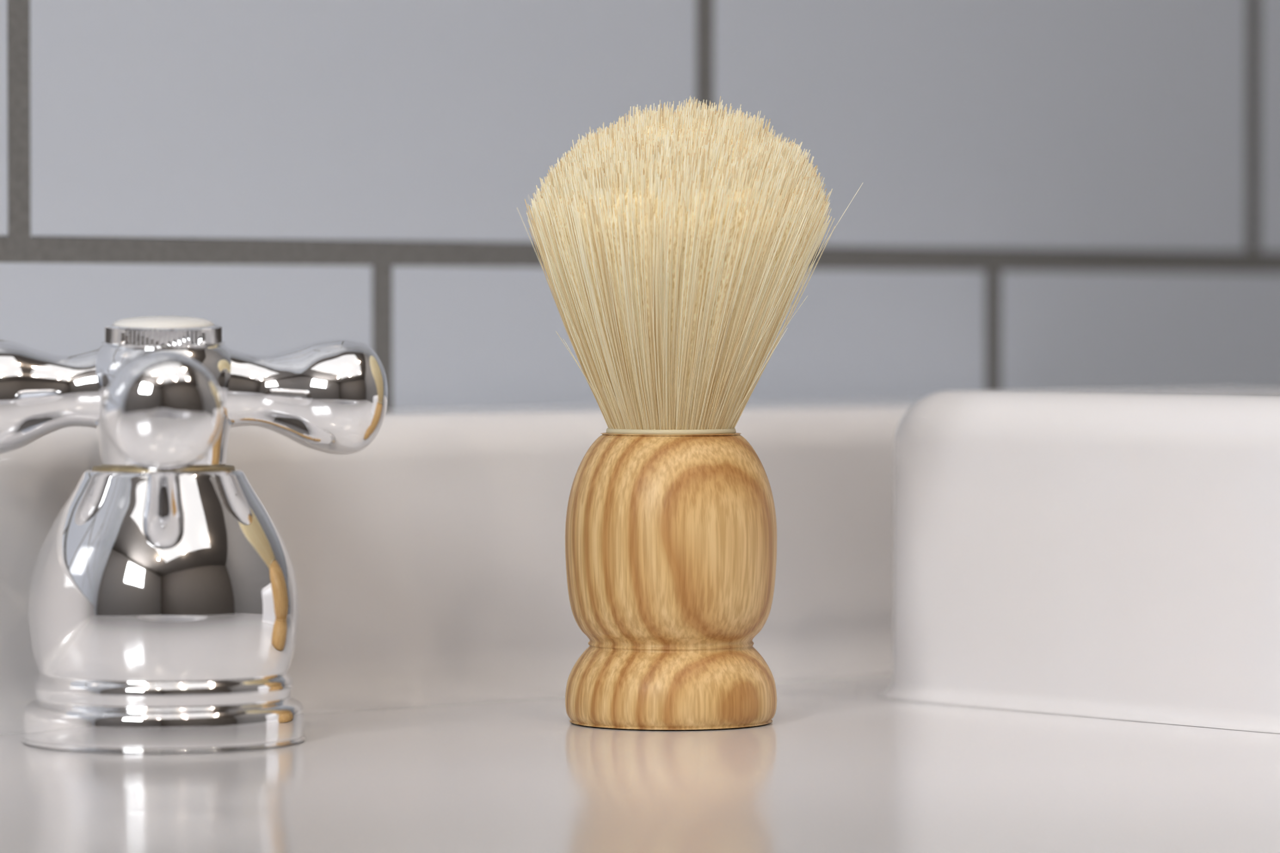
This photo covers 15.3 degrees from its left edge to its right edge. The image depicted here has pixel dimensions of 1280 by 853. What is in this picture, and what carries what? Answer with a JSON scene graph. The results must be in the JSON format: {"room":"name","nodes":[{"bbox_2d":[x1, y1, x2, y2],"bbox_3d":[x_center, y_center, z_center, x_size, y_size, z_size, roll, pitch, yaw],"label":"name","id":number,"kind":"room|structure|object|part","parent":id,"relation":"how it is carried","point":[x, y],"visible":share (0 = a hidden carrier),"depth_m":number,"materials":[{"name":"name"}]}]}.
{"room":"bathroom","nodes":[
{"label":"bathroom","id":0,"kind":"room"},
{"bbox_2d":[0,0,1279,408],"bbox_3d":[-0.407,-0.300,0.607,3.300,2.400,0.100,-1,2,-41],"label":"wall","id":1,"kind":"structure","parent":0,"point":[1052,194],"depth_m":0.89,"materials":[{"name":"white tile"}]},
{"bbox_3d":[0.445,0.948,-0.358,3.300,0.050,2.717,-1,2,-41],"label":"floor","id":2,"kind":"structure","parent":0,"visible":0},
{"bbox_2d":[0,315,1279,852],"bbox_3d":[0.002,0.446,0.515,0.720,0.916,0.596,-1,2,-41],"label":"sink","id":3,"kind":"object","parent":2,"relation":"on","point":[1016,620],"depth_m":0.73,"materials":[{"name":"white ceramic"}]},
{"bbox_3d":[-0.072,0.006,0.715,0.022,0.001,0.022,-1,2,-41],"label":"valve stem","id":4,"kind":"part","parent":3,"relation":"part of","materials":[{"name":"silver metal"}]},
{"bbox_3d":[-0.072,0.015,0.715,0.054,0.064,0.054,1,2,39],"label":"faucet handle","id":5,"kind":"part","parent":3,"relation":"part of","materials":[{"name":"silver metal"}]},
{"bbox_3d":[-0.072,-0.003,0.714,0.067,0.020,0.067,0,5,-6],"label":"cross handle","id":6,"kind":"part","parent":3,"relation":"part of","materials":[{"name":"silver metal"}]},
{"bbox_2d":[517,95,863,730],"bbox_3d":[0.008,-0.003,0.748,0.052,0.098,0.050,-1,1,-26],"label":"brush","id":7,"kind":"object","parent":3,"relation":"on","point":[674,248],"visible":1,"depth_m":0.73,"materials":[{"name":"brown wood"}]},
{"bbox_3d":[0.005,0.024,0.748,0.033,0.046,0.033,-1,2,-41],"label":"wooden handle","id":8,"kind":"part","parent":7,"relation":"part of","materials":[{"name":"brown wood"}]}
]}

